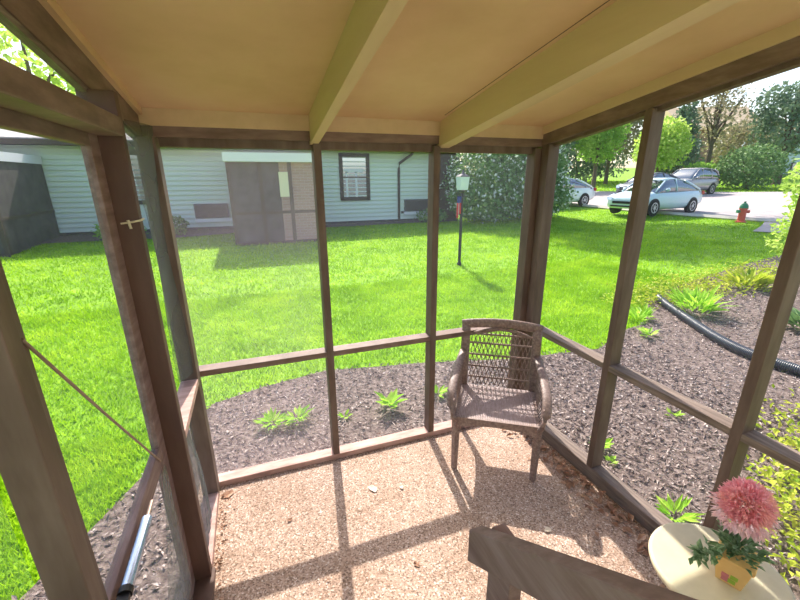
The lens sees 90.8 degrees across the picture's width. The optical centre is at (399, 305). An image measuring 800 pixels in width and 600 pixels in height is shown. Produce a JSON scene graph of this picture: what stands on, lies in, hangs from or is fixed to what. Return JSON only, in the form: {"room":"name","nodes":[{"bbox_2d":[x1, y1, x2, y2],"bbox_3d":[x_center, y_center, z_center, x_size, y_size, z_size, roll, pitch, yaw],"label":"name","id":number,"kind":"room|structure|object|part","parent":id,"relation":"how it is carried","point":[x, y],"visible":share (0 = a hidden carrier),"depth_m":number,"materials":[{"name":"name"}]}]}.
{"room":"screened porch","nodes":[
{"label":"screened porch","id":0,"kind":"room"},
{"bbox_2d":[0,0,219,599],"bbox_3d":[-0.757,0.322,0.910,0.140,2.760,3.070,-7,19,-19],"label":"screen frame","id":1,"kind":"structure","parent":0,"point":[31,470],"depth_m":1.32,"materials":[{"name":"brown paint"}]},
{"bbox_3d":[-0.777,-0.606,0.557,0.025,0.465,2.980,-7,19,-19],"label":"screen frame","id":2,"kind":"part","parent":1,"relation":"part of","materials":[{"name":"brown wood"}]},
{"bbox_3d":[-0.667,0.542,0.795,0.065,2.390,0.047,-7,19,-19],"label":"door post","id":3,"kind":"part","parent":1,"relation":"part of","materials":[{"name":"brown paint"}]},
{"bbox_3d":[-0.757,-0.741,0.516,0.035,0.495,2.970,-7,19,-19],"label":"ceiling trim","id":4,"kind":"part","parent":1,"relation":"part of","materials":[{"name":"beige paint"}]},
{"bbox_2d":[0,106,194,599],"bbox_3d":[-0.884,0.505,1.292,0.074,2.120,0.858,-7,19,-19],"label":"door","id":5,"kind":"structure","parent":1,"relation":"in","point":[120,580],"depth_m":1.36,"materials":[{"name":"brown wood"}]},
{"bbox_3d":[-0.910,-0.464,0.975,0.030,0.080,0.672,-7,19,-19],"label":"rail","id":6,"kind":"part","parent":5,"relation":"part of","materials":[{"name":"brown paint"}]},
{"bbox_3d":[-0.903,0.734,1.357,0.030,0.085,0.672,-7,19,-19],"label":"rail","id":7,"kind":"part","parent":5,"relation":"part of","materials":[{"name":"brown wood"}]},
{"bbox_3d":[-0.866,0.706,1.364,0.012,0.015,0.080,-7,19,-19],"label":"closer rod","id":8,"kind":"part","parent":5,"relation":"part of","materials":[{"name":"metal"}]},
{"bbox_3d":[-0.899,1.460,1.589,0.030,0.120,0.672,-7,19,-19],"label":"rail","id":9,"kind":"part","parent":5,"relation":"part of","materials":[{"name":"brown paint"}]},
{"bbox_3d":[-1.027,0.337,1.683,0.110,2.243,0.048,-7,19,-19],"label":"door post","id":10,"kind":"part","parent":1,"relation":"part of","materials":[{"name":"brown wood"}]},
{"bbox_3d":[-1.231,0.206,2.247,0.090,2.152,0.095,-7,19,-19],"label":"corner post","id":11,"kind":"part","parent":1,"relation":"part of","materials":[{"name":"brown paint"}]},
{"bbox_3d":[-1.119,0.524,2.036,0.090,0.038,0.540,-7,19,-19],"label":"rail","id":12,"kind":"part","parent":1,"relation":"part of","materials":[{"name":"brown wood"}]},
{"bbox_3d":[-1.115,1.300,2.284,0.090,0.045,0.540,-7,19,-19],"label":"sill","id":13,"kind":"part","parent":1,"relation":"part of","materials":[{"name":"brown wood"}]},
{"bbox_2d":[138,107,542,486],"bbox_3d":[-0.120,-0.027,2.712,2.530,2.302,0.105,-7,19,-19],"label":"screen frame","id":14,"kind":"structure","parent":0,"point":[174,128],"depth_m":2.49,"materials":[{"name":"brown paint"}]},
{"bbox_3d":[-0.901,0.365,2.529,0.854,0.038,0.090,-7,19,-19],"label":"rail","id":15,"kind":"part","parent":14,"relation":"part of","materials":[{"name":"brown paint"}]},
{"bbox_3d":[-0.132,-1.013,2.400,2.520,0.050,0.095,-7,19,-19],"label":"plate","id":16,"kind":"part","parent":14,"relation":"part of","materials":[{"name":"brown paint"}]},
{"bbox_3d":[-0.114,1.051,3.054,2.530,0.040,0.090,-7,19,-19],"label":"sill","id":17,"kind":"part","parent":14,"relation":"part of","materials":[{"name":"brown wood"}]},
{"bbox_3d":[-0.175,-0.966,2.409,2.435,0.045,0.055,-7,19,-19],"label":"screen frame","id":18,"kind":"part","parent":14,"relation":"part of","materials":[{"name":"brown paint"}]},
{"bbox_3d":[-0.126,0.274,2.802,0.710,0.038,0.090,-7,19,-19],"label":"rail","id":19,"kind":"part","parent":14,"relation":"part of","materials":[{"name":"brown paint"}]},
{"bbox_3d":[0.591,0.189,3.054,0.729,0.038,0.090,-7,19,-19],"label":"rail","id":20,"kind":"part","parent":14,"relation":"part of","materials":[{"name":"brown paint"}]},
{"bbox_2d":[55,0,799,125],"bbox_3d":[0.403,-0.944,0.932,2.580,0.584,3.220,-7,19,-19],"label":"ceiling","id":21,"kind":"structure","parent":0,"point":[254,56],"depth_m":1.48,"materials":[{"name":"beige paint"}]},
{"bbox_2d":[309,0,408,144],"bbox_3d":[0.024,-0.786,0.834,0.046,0.611,3.020,-7,19,-19],"label":"ceiling beam","id":22,"kind":"structure","parent":21,"relation":"attached to","point":[368,23],"depth_m":1.29,"materials":[{"name":"beige wood"}]},
{"bbox_2d":[437,0,740,147],"bbox_3d":[0.795,-0.877,1.106,0.085,0.611,3.020,-7,19,-19],"label":"ceiling beam","id":23,"kind":"structure","parent":21,"relation":"attached to","point":[625,28],"depth_m":1.41,"materials":[{"name":"beige wood"}]},
{"bbox_2d":[213,426,667,599],"bbox_3d":[0.391,1.571,1.748,2.580,0.160,3.160,-7,19,-19],"label":"floor","id":24,"kind":"structure","parent":0,"point":[374,559],"depth_m":2.35,"materials":[{"name":"gravel"}]},
{"bbox_2d":[222,490,233,497],"bbox_3d":[-1.113,1.226,2.560,0.056,0.012,0.065,1,18,3],"label":"dead leaf","id":25,"kind":"object","parent":24,"relation":"on","point":[229,493],"visible":1,"depth_m":2.56,"materials":[{"name":"brown plant"}]},
{"bbox_2d":[368,485,376,491],"bbox_3d":[-0.179,1.207,2.605,0.070,0.011,0.044,13,22,36],"label":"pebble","id":26,"kind":"object","parent":24,"relation":"on","point":[371,487],"visible":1,"depth_m":2.61,"materials":[{"name":"white stone"}]},
{"bbox_2d":[214,429,664,599],"bbox_3d":[0.225,1.323,2.171,2.333,0.051,1.797,-7,19,-19],"label":"leaf litter","id":27,"kind":"object","parent":24,"relation":"on","point":[560,467],"visible":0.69,"depth_m":2.46,"materials":[{"name":"brown plant"}]},
{"bbox_2d":[447,318,551,482],"bbox_3d":[0.694,0.642,2.810,0.673,0.962,0.588,4,18,13],"label":"wicker armchair","id":28,"kind":"object","parent":24,"relation":"on","point":[515,410],"visible":1,"depth_m":2.86,"materials":[{"name":"brown wicker"}]},
{"bbox_3d":[0.382,0.961,2.735,0.041,0.400,0.041,-11,20,-30],"label":"leg","id":29,"kind":"part","parent":28,"relation":"part of","materials":[{"name":"brown wicker"}]},
{"bbox_3d":[0.406,0.560,2.828,0.089,0.317,0.535,4,18,14],"label":"arm","id":30,"kind":"part","parent":28,"relation":"part of","materials":[{"name":"brown wicker"}]},
{"bbox_3d":[0.690,0.706,2.812,0.530,0.026,0.460,4,18,13],"label":"seat","id":31,"kind":"part","parent":28,"relation":"part of","materials":[{"name":"wicker"}]},
{"bbox_3d":[0.750,0.379,2.975,0.587,0.562,0.100,4,18,13],"label":"frame","id":32,"kind":"part","parent":28,"relation":"part of","materials":[{"name":"brown wicker"}]},
{"bbox_3d":[0.897,0.997,2.615,0.041,0.400,0.041,-11,20,-30],"label":"leg","id":33,"kind":"part","parent":28,"relation":"part of","materials":[{"name":"brown wicker"}]},
{"bbox_3d":[0.968,0.599,2.698,0.089,0.317,0.535,4,18,12],"label":"arm","id":34,"kind":"part","parent":28,"relation":"part of","materials":[{"name":"brown wicker"}]},
{"bbox_2d":[468,523,697,599],"bbox_3d":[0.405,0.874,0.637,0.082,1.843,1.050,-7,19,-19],"label":"chair","id":35,"kind":"object","parent":24,"relation":"on","point":[513,565],"visible":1,"depth_m":0.77,"materials":[{"name":"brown wood"}]},
{"bbox_3d":[0.273,1.103,1.151,0.040,1.095,0.090,-7,19,-19],"label":"post","id":36,"kind":"part","parent":35,"relation":"part of","materials":[{"name":"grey wood"}]},
{"bbox_2d":[648,522,795,599],"bbox_3d":[1.346,1.299,1.726,0.502,0.370,0.502,-7,19,-19],"label":"side table","id":37,"kind":"object","parent":24,"relation":"on","point":[669,554],"visible":0.77,"depth_m":1.66,"materials":[{"name":"beige plastic"}]},
{"bbox_2d":[686,476,782,590],"bbox_3d":[1.345,0.921,1.572,0.316,0.457,0.264,-15,23,-38],"label":"potted flower","id":38,"kind":"object","parent":37,"relation":"on","point":[735,562],"visible":1,"depth_m":1.56,"materials":[{"name":"pink plant"}]},
{"bbox_3d":[1.374,1.074,1.623,0.132,0.135,0.132,-15,23,-38],"label":"pot","id":39,"kind":"part","parent":38,"relation":"part of","materials":[{"name":"ceramic"}]},
{"bbox_3d":[1.378,0.930,1.598,0.015,0.231,0.052,5,18,15],"label":"stem","id":40,"kind":"part","parent":38,"relation":"part of","materials":[{"name":"plant"}]},
{"bbox_2d":[507,18,799,533],"bbox_3d":[1.516,0.049,1.708,0.150,2.750,3.070,-7,19,-19],"label":"screen frame","id":41,"kind":"structure","parent":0,"point":[776,51],"depth_m":2.13,"materials":[{"name":"brown paint"}]},
{"bbox_3d":[0.976,-0.083,3.118,0.095,2.150,0.090,-7,19,-19],"label":"corner post","id":42,"kind":"part","parent":41,"relation":"part of","materials":[{"name":"brown paint"}]},
{"bbox_3d":[1.048,-0.120,3.042,0.090,2.076,0.075,-7,19,-19],"label":"post","id":43,"kind":"part","parent":41,"relation":"part of","materials":[{"name":"brown paint"}]},
{"bbox_3d":[1.184,0.271,2.787,0.090,0.038,0.697,-7,19,-19],"label":"rail","id":44,"kind":"part","parent":41,"relation":"part of","materials":[{"name":"brown wood"}]},
{"bbox_3d":[1.563,1.325,2.078,0.100,0.095,2.975,-7,19,-19],"label":"sill","id":45,"kind":"part","parent":41,"relation":"part of","materials":[{"name":"brown wood"}]},
{"bbox_3d":[1.312,0.039,2.348,0.090,2.192,0.045,-7,19,-19],"label":"post","id":46,"kind":"part","parent":41,"relation":"part of","materials":[{"name":"brown paint"}]},
{"bbox_3d":[1.530,-0.947,1.397,0.090,0.530,3.070,-7,19,-19],"label":"plate","id":47,"kind":"part","parent":41,"relation":"part of","materials":[{"name":"brown paint"}]},
{"bbox_3d":[1.440,0.479,2.132,0.090,0.038,0.680,-7,19,-19],"label":"rail","id":48,"kind":"part","parent":41,"relation":"part of","materials":[{"name":"brown wood"}]},
{"bbox_3d":[1.553,-0.899,1.371,0.045,0.467,2.980,-7,19,-19],"label":"screen frame","id":49,"kind":"part","parent":41,"relation":"part of","materials":[{"name":"brown paint"}]},
{"bbox_3d":[1.564,0.193,1.684,0.090,2.301,0.045,-7,19,-19],"label":"post","id":50,"kind":"part","parent":41,"relation":"part of","materials":[{"name":"brown paint"}]},
{"bbox_3d":[1.694,0.686,1.480,0.090,0.038,0.690,-7,19,-19],"label":"rail","id":51,"kind":"part","parent":41,"relation":"part of","materials":[{"name":"brown wood"}]},
{"label":"outside","id":52,"kind":"structure","parent":0,"visible":0},
{"bbox_2d":[0,168,799,599],"bbox_3d":[27.251,-20.313,61.238,124.000,5.434,118.000,-7,19,-19],"label":"ground","id":53,"kind":"structure","parent":52,"point":[627,175],"depth_m":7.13,"materials":[{"name":"green plant"}]},
{"bbox_2d":[0,151,60,257],"bbox_3d":[-11.261,-2.404,9.764,3.240,2.620,3.150,-7,19,-19],"label":"screened porch","id":54,"kind":"object","parent":53,"relation":"on","point":[27,215],"visible":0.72,"depth_m":10.21,"materials":[{"name":"concrete"}]},
{"bbox_3d":[-11.277,-2.425,9.863,3.200,2.200,2.950,-7,19,-19],"label":"frame","id":55,"kind":"part","parent":54,"relation":"part of","materials":[{"name":"grey"}]},
{"bbox_2d":[0,23,75,94],"bbox_3d":[-17.946,-9.555,18.734,9.585,9.782,5.715,-7,19,-19],"label":"tree","id":56,"kind":"object","parent":53,"relation":"on","point":[24,54],"visible":0.11,"depth_m":17.79,"materials":[{"name":"green plant"}]},
{"bbox_2d":[0,129,459,235],"bbox_3d":[-8.014,-5.303,15.614,19.450,4.720,7.810,-7,19,-19],"label":"house","id":57,"kind":"structure","parent":53,"relation":"on","point":[360,186],"depth_m":13.20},
{"bbox_3d":[-8.472,-3.942,12.217,0.990,1.340,0.035,-7,19,-19],"label":"pane","id":58,"kind":"part","parent":57,"relation":"part of","materials":[{"name":"grey glass"}]},
{"bbox_2d":[195,205,227,216],"bbox_3d":[-6.288,-3.143,13.175,0.960,0.351,0.015,-7,19,-19],"label":"grille","id":59,"kind":"object","parent":57,"relation":"attached to","point":[200,210],"depth_m":13.17,"materials":[{"name":"grey metal"}]},
{"bbox_2d":[195,217,232,222],"bbox_3d":[-6.283,-2.893,13.366,1.160,0.120,0.140,-7,19,-19],"label":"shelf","id":60,"kind":"object","parent":57,"relation":"attached to","point":[197,219],"depth_m":13.31,"materials":[{"name":"white"}]},
{"bbox_3d":[-1.679,-4.743,14.607,0.880,1.400,0.035,-7,19,-19],"label":"pane","id":61,"kind":"part","parent":57,"relation":"part of","materials":[{"name":"clear glass"}]},
{"bbox_2d":[404,211,427,214],"bbox_3d":[0.702,-3.717,15.824,1.160,0.120,0.140,-7,19,-19],"label":"shelf","id":62,"kind":"object","parent":57,"relation":"attached to","point":[405,212],"depth_m":15.68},
{"bbox_2d":[406,200,427,209],"bbox_3d":[0.696,-3.966,15.634,0.960,0.351,0.015,-7,19,-19],"label":"grille","id":63,"kind":"object","parent":57,"relation":"attached to","point":[410,204],"depth_m":15.62,"materials":[{"name":"grey metal"}]},
{"bbox_2d":[44,219,456,242],"bbox_3d":[-6.348,-2.361,12.698,19.000,0.097,1.450,-7,19,-19],"label":"bed","id":64,"kind":"object","parent":53,"relation":"on","point":[65,238],"visible":0.54,"depth_m":12.71,"materials":[{"name":"soil"}]},
{"bbox_2d":[91,224,147,241],"bbox_3d":[-8.068,-2.138,11.384,1.244,0.756,1.288,7,19,21],"label":"bush","id":65,"kind":"object","parent":64,"relation":"on","point":[97,231],"visible":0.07,"depth_m":11.06,"materials":[{"name":"green plant"}]},
{"bbox_2d":[172,215,189,234],"bbox_3d":[-7.061,-2.442,12.255,0.947,0.729,0.870,-17,24,-42],"label":"bush","id":66,"kind":"object","parent":64,"relation":"on","point":[178,219],"visible":0.56,"depth_m":12.25,"materials":[{"name":"green plant"}]},
{"bbox_2d":[416,207,448,222],"bbox_3d":[1.221,-3.487,15.355,1.298,0.672,1.303,-7,19,-19],"label":"bush","id":67,"kind":"object","parent":64,"relation":"on","point":[441,213],"visible":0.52,"depth_m":15.22,"materials":[{"name":"green plant"}]},
{"bbox_2d":[221,152,316,245],"bbox_3d":[-3.915,-3.221,12.225,2.460,2.620,3.400,-7,19,-19],"label":"screened porch","id":68,"kind":"object","parent":53,"relation":"on","point":[271,195],"visible":0.77,"depth_m":10.81,"materials":[{"name":"brick"}]},
{"bbox_2d":[278,172,289,196],"bbox_3d":[-3.179,-3.315,10.815,0.244,0.650,0.020,-7,19,-19],"label":"blind","id":69,"kind":"object","parent":68,"relation":"hanging from","point":[283,177],"depth_m":10.81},
{"bbox_3d":[-2.799,-2.877,11.163,1.044,2.200,0.090,-7,19,-19],"label":"brick panel","id":70,"kind":"part","parent":68,"relation":"part of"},
{"bbox_2d":[11,273,799,599],"bbox_3d":[2.194,0.775,3.739,10.667,0.333,5.221,-7,19,-19],"label":"chips","id":71,"kind":"object","parent":53,"relation":"on","point":[651,398],"visible":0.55,"depth_m":3.50,"materials":[{"name":"brown wood"}]},
{"bbox_2d":[20,255,799,599],"bbox_3d":[4.206,0.598,4.010,15.600,0.356,6.900,-7,19,-19],"label":"mulch bed","id":72,"kind":"object","parent":53,"relation":"on","point":[165,575],"visible":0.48,"depth_m":3.49,"materials":[{"name":"soil"}]},
{"bbox_2d":[253,407,288,430],"bbox_3d":[-1.074,0.968,3.330,0.271,0.110,0.286,8,19,23],"label":"plant","id":73,"kind":"object","parent":72,"relation":"on","point":[271,416],"visible":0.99,"depth_m":3.36,"materials":[{"name":"green plant"}]},
{"bbox_2d":[282,404,314,425],"bbox_3d":[-0.864,0.938,3.365,0.305,0.140,0.279,-7,19,-19],"label":"plant","id":74,"kind":"object","parent":72,"relation":"on","point":[299,411],"visible":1,"depth_m":3.38,"materials":[{"name":"green plant"}]},
{"bbox_2d":[338,409,351,417],"bbox_3d":[-0.480,0.955,3.441,0.138,0.056,0.092,-7,19,-19],"label":"plant","id":75,"kind":"object","parent":72,"relation":"on","point":[347,411],"visible":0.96,"depth_m":3.45,"materials":[{"name":"green plant"}]},
{"bbox_2d":[374,389,406,408],"bbox_3d":[-0.094,0.851,3.558,0.271,0.181,0.281,-9,20,-25],"label":"hosta","id":76,"kind":"object","parent":72,"relation":"on","point":[392,397],"visible":0.99,"depth_m":3.57,"materials":[{"name":"green plant"}]},
{"bbox_2d":[435,385,447,397],"bbox_3d":[0.382,0.818,3.782,0.224,0.105,0.202,5,18,15],"label":"plant","id":77,"kind":"object","parent":72,"relation":"on","point":[444,390],"visible":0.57,"depth_m":3.81,"materials":[{"name":"green plant"}]},
{"bbox_2d":[589,438,614,447],"bbox_3d":[1.538,1.057,3.014,0.174,0.107,0.184,10,20,28],"label":"plant","id":78,"kind":"object","parent":72,"relation":"on","point":[608,443],"visible":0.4,"depth_m":3.03,"materials":[{"name":"green plant"}]},
{"bbox_2d":[605,456,617,463],"bbox_3d":[1.558,1.130,2.888,0.109,0.050,0.098,-7,19,-19],"label":"plant","id":79,"kind":"object","parent":72,"relation":"on","point":[612,459],"visible":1,"depth_m":2.90,"materials":[{"name":"green plant"}]},
{"bbox_2d":[637,326,658,336],"bbox_3d":[3.169,0.324,5.016,0.255,0.146,0.327,5,19,17],"label":"plant","id":80,"kind":"object","parent":72,"relation":"on","point":[642,329],"visible":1,"depth_m":5.04,"materials":[{"name":"green plant"}]},
{"bbox_2d":[665,407,684,416],"bbox_3d":[2.380,0.925,3.411,0.151,0.079,0.148,13,22,35],"label":"plant","id":81,"kind":"object","parent":72,"relation":"on","point":[678,413],"visible":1,"depth_m":3.43,"materials":[{"name":"green plant"}]},
{"bbox_2d":[654,493,704,522],"bbox_3d":[1.678,1.251,2.389,0.300,0.123,0.282,-7,19,-19],"label":"plant","id":82,"kind":"object","parent":72,"relation":"on","point":[679,506],"visible":0.79,"depth_m":2.42,"materials":[{"name":"green plant"}]},
{"bbox_2d":[596,256,799,586],"bbox_3d":[4.601,0.162,5.184,3.767,0.464,9.769,11,21,31],"label":"ground cover","id":83,"kind":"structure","parent":72,"relation":"on","point":[781,473],"depth_m":3.02,"materials":[{"name":"green plant"}]},
{"bbox_2d":[662,283,734,313],"bbox_3d":[4.338,-0.097,5.719,0.930,0.418,0.804,10,21,30],"label":"clump","id":84,"kind":"object","parent":72,"relation":"on","point":[695,298],"visible":0.99,"depth_m":5.76,"materials":[{"name":"green plant"}]},
{"bbox_2d":[656,294,799,375],"bbox_3d":[4.060,0.375,4.805,0.584,0.156,3.176,-2,18,-6],"label":"hose","id":85,"kind":"object","parent":72,"relation":"on","point":[744,351],"visible":0.92,"depth_m":4.72,"materials":[{"name":"black plastic"}]},
{"bbox_2d":[713,266,774,288],"bbox_3d":[5.934,-0.487,6.792,1.020,0.356,0.846,4,18,13],"label":"clump","id":86,"kind":"object","parent":72,"relation":"on","point":[762,279],"visible":0.9,"depth_m":6.75,"materials":[{"name":"green plant"}]},
{"bbox_2d":[787,307,799,329],"bbox_3d":[5.196,0.174,4.983,0.804,0.314,0.841,-7,19,-19],"label":"clump","id":87,"kind":"object","parent":72,"relation":"on","point":[794,317],"visible":0.55,"depth_m":4.97,"materials":[{"name":"green plant"}]},
{"bbox_2d":[456,170,469,265],"bbox_3d":[1.327,-1.850,8.580,0.240,2.080,0.230,-7,19,-19],"label":"lamp post","id":88,"kind":"object","parent":53,"relation":"on","point":[462,180],"visible":0.93,"depth_m":8.38,"materials":[{"name":"black metal"}]},
{"bbox_2d":[456,197,460,217],"bbox_3d":[1.258,-2.093,8.422,0.104,0.440,0.042,-14,22,-36],"label":"flag","id":89,"kind":"object","parent":88,"relation":"hanging from","point":[458,211],"visible":1,"depth_m":8.42,"materials":[{"name":"fabric"}]},
{"bbox_3d":[1.328,-1.635,8.649,0.120,1.630,0.117,-7,19,-19],"label":"post","id":90,"kind":"part","parent":88,"relation":"part of","materials":[{"name":"black metal"}]},
{"bbox_3d":[1.323,-2.583,8.346,0.216,0.270,0.216,-7,19,-19],"label":"lantern glass","id":91,"kind":"part","parent":88,"relation":"part of","materials":[{"name":"white glass"}]},
{"bbox_2d":[440,144,578,223],"bbox_3d":[4.293,-4.920,15.605,5.734,3.528,4.046,-3,18,-9],"label":"bush","id":92,"kind":"object","parent":53,"relation":"on","point":[508,171],"visible":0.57,"depth_m":14.38,"materials":[{"name":"green plant"}]},
{"bbox_2d":[521,177,596,206],"bbox_3d":[7.782,-5.716,19.904,4.256,1.450,1.935,-8,19,-24],"label":"sedan","id":93,"kind":"object","parent":53,"relation":"on","point":[586,193],"visible":0.28,"depth_m":19.67,"materials":[{"name":"white paint"}]},
{"bbox_2d":[558,141,582,163],"bbox_3d":[11.261,-11.859,30.399,5.754,6.192,4.449,-7,19,-19],"label":"tree","id":94,"kind":"object","parent":53,"relation":"on","point":[568,145],"visible":0.05,"depth_m":29.64,"materials":[{"name":"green plant"}]},
{"bbox_2d":[525,139,634,181],"bbox_3d":[19.165,-17.308,42.882,13.663,8.317,6.957,-7,19,-19],"label":"tree","id":95,"kind":"object","parent":53,"relation":"on","point":[589,167],"visible":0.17,"depth_m":42.66,"materials":[{"name":"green plant"}]},
{"bbox_2d":[572,123,632,187],"bbox_3d":[15.213,-11.898,30.087,4.686,6.336,3.857,-7,19,-19],"label":"young tree","id":96,"kind":"object","parent":53,"relation":"on","point":[602,140],"visible":0.63,"depth_m":29.38,"materials":[{"name":"green plant"}]},
{"bbox_3d":[15.208,-12.800,29.798,4.686,4.442,3.857,-7,19,-19],"label":"crown","id":97,"kind":"part","parent":96,"relation":"part of","materials":[{"name":"green plant"}]},
{"bbox_2d":[571,118,643,183],"bbox_3d":[19.792,-15.790,37.356,8.200,8.599,6.555,-7,19,-19],"label":"tree","id":98,"kind":"object","parent":53,"relation":"on","point":[635,131],"visible":0.1,"depth_m":36.62,"materials":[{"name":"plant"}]},
{"bbox_3d":[19.787,-16.776,37.041,8.200,6.529,6.555,-7,19,-19],"label":"crown","id":99,"kind":"part","parent":98,"relation":"part of","materials":[{"name":"green plant"}]},
{"bbox_2d":[629,303,654,319],"bbox_3d":[3.413,0.098,5.557,0.428,0.214,0.444,-11,20,-29],"label":"clump","id":100,"kind":"object","parent":53,"relation":"on","point":[647,312],"visible":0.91,"depth_m":5.56,"materials":[{"name":"green plant"}]},
{"bbox_2d":[510,196,789,222],"bbox_3d":[10.621,-4.908,19.152,2.562,0.638,26.357,-10,20,-28],"label":"kerb","id":101,"kind":"object","parent":53,"relation":"on","point":[571,204],"visible":0.38,"depth_m":15.24,"materials":[{"name":"concrete"}]},
{"bbox_2d":[607,178,704,216],"bbox_3d":[10.673,-4.566,16.471,4.256,1.450,1.935,-9,20,-25],"label":"sedan","id":102,"kind":"object","parent":53,"relation":"on","point":[666,193],"visible":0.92,"depth_m":15.82,"materials":[{"name":"paint"}]},
{"bbox_2d":[610,201,629,206],"bbox_3d":[8.850,-4.034,15.692,0.185,0.218,0.950,-9,20,-25],"label":"grille","id":103,"kind":"object","parent":102,"relation":"attached to","point":[612,203],"depth_m":15.70,"materials":[{"name":"black plastic"}]},
{"bbox_2d":[630,115,695,171],"bbox_3d":[19.837,-11.523,30.016,4.159,5.468,4.278,8,20,25],"label":"round tree","id":104,"kind":"object","parent":53,"relation":"on","point":[675,133],"visible":0.63,"depth_m":28.80,"materials":[{"name":"green plant"}]},
{"bbox_2d":[655,101,706,173],"bbox_3d":[22.710,-13.567,32.238,3.907,7.719,3.752,-7,19,-19],"label":"evergreen","id":105,"kind":"object","parent":53,"relation":"on","point":[688,112],"visible":0.3,"depth_m":31.34,"materials":[{"name":"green plant"}]},
{"bbox_2d":[683,160,722,181],"bbox_3d":[22.240,-9.588,29.279,2.678,2.225,2.711,3,18,11],"label":"rounded bush","id":106,"kind":"object","parent":53,"relation":"on","point":[697,164],"visible":0.21,"depth_m":28.73,"materials":[{"name":"green plant"}]},
{"bbox_2d":[690,83,755,162],"bbox_3d":[26.375,-14.831,33.122,4.678,9.320,5.266,12,22,34],"label":"bare tree","id":107,"kind":"object","parent":53,"relation":"on","point":[719,108],"visible":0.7,"depth_m":32.41,"materials":[{"name":"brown plant"}]},
{"bbox_2d":[663,106,799,176],"bbox_3d":[43.521,-20.060,50.700,19.900,10.000,10.200,1,18,5],"label":"apartment building","id":108,"kind":"structure","parent":53,"relation":"on","point":[669,113],"depth_m":47.23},
{"bbox_3d":[47.429,-16.222,47.164,1.200,1.400,0.050,1,18,5],"label":"pane","id":109,"kind":"part","parent":108,"relation":"part of","materials":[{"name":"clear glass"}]},
{"bbox_2d":[735,201,749,222],"bbox_3d":[11.951,-3.254,13.749,0.343,0.714,0.343,-11,20,-29],"label":"fire hydrant","id":110,"kind":"object","parent":53,"relation":"on","point":[744,207],"visible":0.98,"depth_m":13.70,"materials":[{"name":"red metal"}]},
{"bbox_2d":[701,115,797,179],"bbox_3d":[34.551,-15.489,38.808,11.739,6.356,6.742,-7,19,-19],"label":"tree","id":111,"kind":"object","parent":53,"relation":"on","point":[742,137],"visible":0.22,"depth_m":37.16,"materials":[{"name":"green plant"}]},
{"bbox_2d":[717,142,797,189],"bbox_3d":[24.969,-9.787,28.092,4.937,3.486,4.726,-7,19,-19],"label":"rounded bush","id":112,"kind":"object","parent":53,"relation":"on","point":[751,155],"visible":0.96,"depth_m":27.29,"materials":[{"name":"green plant"}]},
{"bbox_2d":[745,80,799,184],"bbox_3d":[31.423,-14.468,30.051,8.821,10.434,5.502,1,18,3],"label":"broad tree","id":113,"kind":"object","parent":53,"relation":"on","point":[770,120],"visible":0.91,"depth_m":29.89,"materials":[{"name":"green plant"}]},
{"bbox_2d":[764,158,799,257],"bbox_3d":[7.774,-1.701,6.825,2.062,2.642,1.579,2,18,8],"label":"leafy shrub","id":114,"kind":"object","parent":53,"relation":"on","point":[793,175],"visible":0.61,"depth_m":7.23,"materials":[{"name":"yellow plant"}]},
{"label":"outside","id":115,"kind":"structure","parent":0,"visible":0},
{"bbox_2d":[572,191,797,218],"bbox_3d":[20.065,-4.631,17.533,40.136,0.844,17.244,13,22,35],"label":"street","id":116,"kind":"structure","parent":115,"point":[761,204],"depth_m":19.35,"materials":[{"name":"grey asphalt"}]},
{"bbox_2d":[616,172,679,192],"bbox_3d":[14.957,-7.178,23.577,4.256,1.450,1.935,-8,19,-24],"label":"sedan","id":117,"kind":"object","parent":116,"relation":"on","point":[619,187],"visible":0.09,"depth_m":23.07,"materials":[{"name":"grey paint"}]},
{"bbox_2d":[673,168,719,193],"bbox_3d":[18.023,-7.747,24.704,4.360,1.631,1.935,-10,20,-27],"label":"minivan","id":118,"kind":"object","parent":116,"relation":"on","point":[707,179],"visible":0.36,"depth_m":24.26,"materials":[{"name":"silver metal"}]},
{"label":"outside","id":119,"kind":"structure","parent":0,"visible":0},
{"bbox_2d":[753,222,789,232],"bbox_3d":[12.315,-2.358,12.104,2.646,0.097,1.969,-16,24,-40],"label":"ground walk","id":120,"kind":"structure","parent":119,"point":[765,227],"depth_m":12.35,"materials":[{"name":"concrete"}]}
]}

